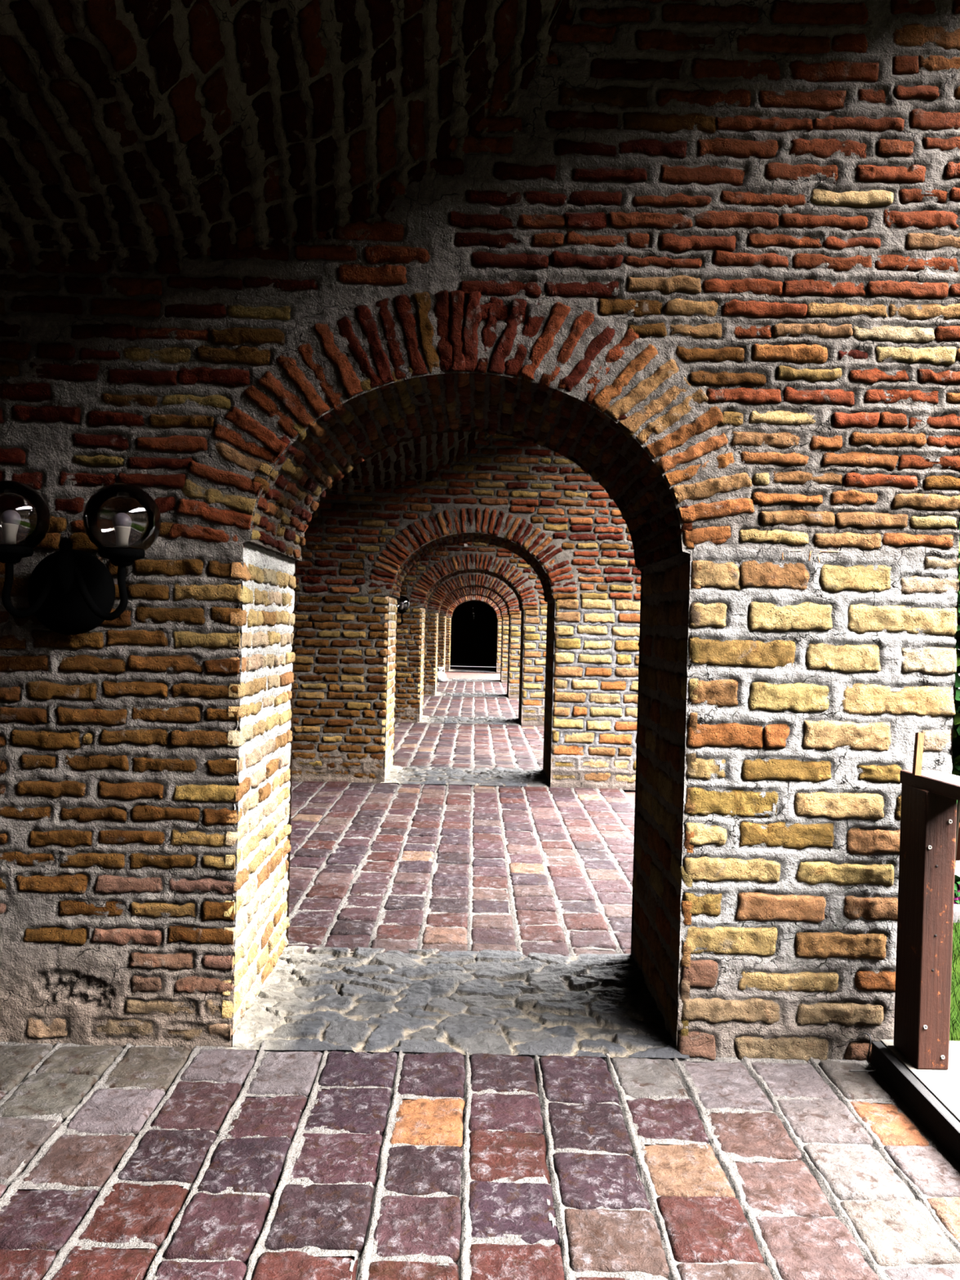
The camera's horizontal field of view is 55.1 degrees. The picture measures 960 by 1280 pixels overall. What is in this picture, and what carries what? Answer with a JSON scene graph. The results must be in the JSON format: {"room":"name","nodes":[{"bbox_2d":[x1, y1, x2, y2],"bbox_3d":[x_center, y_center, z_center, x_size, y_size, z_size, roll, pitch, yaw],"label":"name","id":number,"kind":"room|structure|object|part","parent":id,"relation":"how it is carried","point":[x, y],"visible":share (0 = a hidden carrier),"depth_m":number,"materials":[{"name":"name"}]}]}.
{"room":"brick arcade walkway","nodes":[
{"label":"brick arcade walkway","id":0,"kind":"room"},
{"bbox_2d":[0,0,577,279],"bbox_3d":[-0.472,-2.423,0.881,4.459,2.755,4.304,1,1,0],"label":"ceiling","id":1,"kind":"structure","parent":0,"point":[132,129],"depth_m":2.78,"materials":[{"name":"brick"}]},
{"bbox_2d":[329,431,489,497],"bbox_3d":[-0.499,-2.497,5.984,4.459,2.755,4.304,1,1,0],"label":"ceiling","id":2,"kind":"structure","parent":0,"point":[416,459],"depth_m":8.03,"materials":[{"name":"brick"}]},
{"bbox_2d":[291,432,640,790],"bbox_3d":[-0.590,-1.433,8.547,4.358,5.410,0.935,1,1,0],"label":"wall","id":3,"kind":"structure","parent":0,"point":[527,500],"depth_m":8.12,"materials":[{"name":"brick"}]},
{"bbox_2d":[395,542,546,725],"bbox_3d":[-0.617,-1.506,13.650,4.358,5.410,0.935,1,1,0],"label":"wall","id":4,"kind":"structure","parent":0,"point":[441,564],"depth_m":13.22,"materials":[{"name":"brick"}]},
{"bbox_2d":[396,595,409,625],"bbox_3d":[-1.280,-0.395,13.063,0.568,0.470,0.297,1,1,0],"label":"wall lamp","id":5,"kind":"object","parent":4,"relation":"attached to","point":[403,602],"visible":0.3,"depth_m":12.95,"materials":[{"name":"black metal"}]},
{"bbox_3d":[-1.188,-0.297,13.028,0.197,0.178,0.023,1,1,0],"label":"arm","id":6,"kind":"part","parent":5,"relation":"part of","materials":[{"name":"black metal"}]},
{"bbox_3d":[-1.105,-0.518,13.026,0.224,0.216,0.224,1,1,0],"label":"globe","id":7,"kind":"part","parent":5,"relation":"part of","materials":[{"name":"clear glass"}]},
{"bbox_2d":[423,573,520,697],"bbox_3d":[-0.644,-1.580,18.754,4.358,5.410,0.935,1,1,0],"label":"wall","id":8,"kind":"structure","parent":0,"point":[455,583],"depth_m":18.33,"materials":[{"name":"brick"}]},
{"bbox_2d":[448,669,496,672],"bbox_3d":[-0.216,0.972,29.010,1.548,0.056,0.960,1,1,0],"label":"floor","id":9,"kind":"structure","parent":0,"point":[455,670],"depth_m":28.76,"materials":[{"name":"stone"}]},
{"bbox_2d":[437,586,508,682],"bbox_3d":[-0.672,-1.654,23.857,4.358,5.410,0.935,1,1,0],"label":"wall","id":10,"kind":"structure","parent":0,"point":[450,600],"depth_m":23.43,"materials":[{"name":"brick"}]},
{"bbox_2d":[444,595,502,672],"bbox_3d":[-0.591,-1.749,30.605,4.584,5.410,4.219,1,1,0],"label":"wall","id":11,"kind":"structure","parent":0,"point":[473,634],"depth_m":32.43,"materials":[{"name":"brown brick"}]},
{"bbox_2d":[0,0,959,1062],"bbox_3d":[-0.563,-1.354,3.443,4.361,5.420,0.937,1,1,0],"label":"wall","id":12,"kind":"structure","parent":0,"point":[709,268],"depth_m":3.01,"materials":[{"name":"brick"}]},
{"bbox_2d":[0,480,161,635],"bbox_3d":[-1.270,-0.249,2.857,0.568,0.470,0.297,1,1,0],"label":"wall lamp","id":13,"kind":"object","parent":12,"relation":"attached to","point":[71,592],"visible":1,"depth_m":2.80,"materials":[{"name":"black metal"}]},
{"bbox_3d":[-1.439,-0.380,2.817,0.224,0.216,0.224,1,1,0],"label":"globe","id":14,"kind":"part","parent":13,"relation":"part of","materials":[{"name":"clear glass"}]},
{"bbox_3d":[-1.366,-0.155,2.821,0.197,0.178,0.023,1,1,0],"label":"arm","id":15,"kind":"part","parent":13,"relation":"part of","materials":[{"name":"black metal"}]},
{"bbox_3d":[-1.270,-0.229,2.820,0.068,0.175,0.068,1,1,0],"label":"stem","id":16,"kind":"part","parent":13,"relation":"part of","materials":[{"name":"black metal"}]},
{"bbox_3d":[-1.318,-0.154,2.956,0.276,0.276,0.100,1,1,0],"label":"wall plate","id":17,"kind":"part","parent":13,"relation":"part of","materials":[{"name":"black metal"}]},
{"bbox_3d":[-1.178,-0.150,2.822,0.197,0.178,0.023,1,1,0],"label":"arm","id":18,"kind":"part","parent":13,"relation":"part of","materials":[{"name":"black metal"}]},
{"bbox_3d":[-1.095,-0.371,2.819,0.224,0.216,0.224,1,1,0],"label":"globe","id":19,"kind":"part","parent":13,"relation":"part of","materials":[{"name":"clear glass"}]},
{"bbox_2d":[0,666,959,1279],"bbox_3d":[-0.701,1.309,12.642,4.398,0.286,39.626,1,1,0],"label":"floor","id":20,"kind":"structure","parent":0,"point":[130,1162],"depth_m":2.67,"materials":[{"name":"tile"}]},
{"bbox_2d":[437,666,446,681],"bbox_3d":[-0.994,0.860,23.057,0.302,0.362,0.300,1,1,0],"label":"sack","id":21,"kind":"object","parent":20,"relation":"on","point":[442,677],"visible":0.88,"depth_m":22.96,"materials":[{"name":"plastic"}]},
{"bbox_2d":[848,1031,875,1071],"bbox_3d":[1.246,1.335,2.966,0.064,0.088,0.132,2,1,41],"label":"wire","id":22,"kind":"object","parent":20,"relation":"on","point":[868,1063],"visible":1,"depth_m":2.98,"materials":[{"name":"black"}]},
{"bbox_2d":[871,732,959,1164],"bbox_3d":[1.615,0.892,0.922,0.631,1.140,4.169,1,1,0],"label":"wooden railing","id":23,"kind":"object","parent":20,"relation":"on","point":[921,1065],"visible":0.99,"depth_m":2.80,"materials":[{"name":"brown wood"}]},
{"bbox_3d":[1.390,0.883,2.878,0.096,0.851,0.165,1,1,0],"label":"post","id":24,"kind":"part","parent":23,"relation":"part of","materials":[{"name":"brown wood"}]},
{"bbox_3d":[1.648,0.472,1.087,0.583,0.044,3.765,1,1,0],"label":"handrail","id":25,"kind":"part","parent":23,"relation":"part of","materials":[{"name":"brown wood"}]},
{"label":"outside","id":26,"kind":"structure","parent":0,"visible":0},
{"bbox_2d":[949,915,959,1040],"bbox_3d":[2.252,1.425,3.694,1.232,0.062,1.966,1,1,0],"label":"grass","id":27,"kind":"structure","parent":26,"point":[957,944],"depth_m":3.85,"materials":[{"name":"green plant"}]},
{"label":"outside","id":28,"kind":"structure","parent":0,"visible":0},
{"bbox_2d":[954,687,959,876],"bbox_3d":[8.684,1.593,14.197,14.397,0.240,48.627,1,1,0],"label":"paving","id":29,"kind":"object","parent":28,"point":[957,862],"depth_m":5.86,"materials":[{"name":"white"}]},
{"bbox_2d":[951,518,959,874],"bbox_3d":[2.708,0.362,5.219,0.956,2.224,0.776,1,1,0],"label":"shrub","id":30,"kind":"object","parent":29,"relation":"on","point":[956,734],"visible":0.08,"depth_m":5.04,"materials":[{"name":"green plant"}]},
{"bbox_2d":[953,874,959,904],"bbox_3d":[2.466,1.363,4.962,0.343,0.222,0.275,1,1,0],"label":"flowering plant","id":31,"kind":"object","parent":29,"relation":"on","point":[957,879],"visible":0.09,"depth_m":4.87,"materials":[{"name":"green plant"}]},
{"bbox_2d":[953,904,959,923],"bbox_3d":[3.863,1.448,4.752,4.350,0.080,0.100,1,1,0],"label":"kerb","id":32,"kind":"object","parent":29,"relation":"on","point":[956,907],"depth_m":4.69,"materials":[{"name":"white concrete"}]},
{"bbox_2d":[955,800,959,860],"bbox_3d":[3.124,1.196,6.155,0.358,0.508,0.366,1,1,0],"label":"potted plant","id":33,"kind":"object","parent":29,"relation":"on","point":[957,856],"visible":0.02,"depth_m":6.04,"materials":[{"name":"green plant"}]},
{"bbox_3d":[3.133,1.320,6.157,0.310,0.260,0.310,1,1,0],"label":"pot","id":34,"kind":"part","parent":33,"relation":"part of","materials":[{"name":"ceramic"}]}
]}

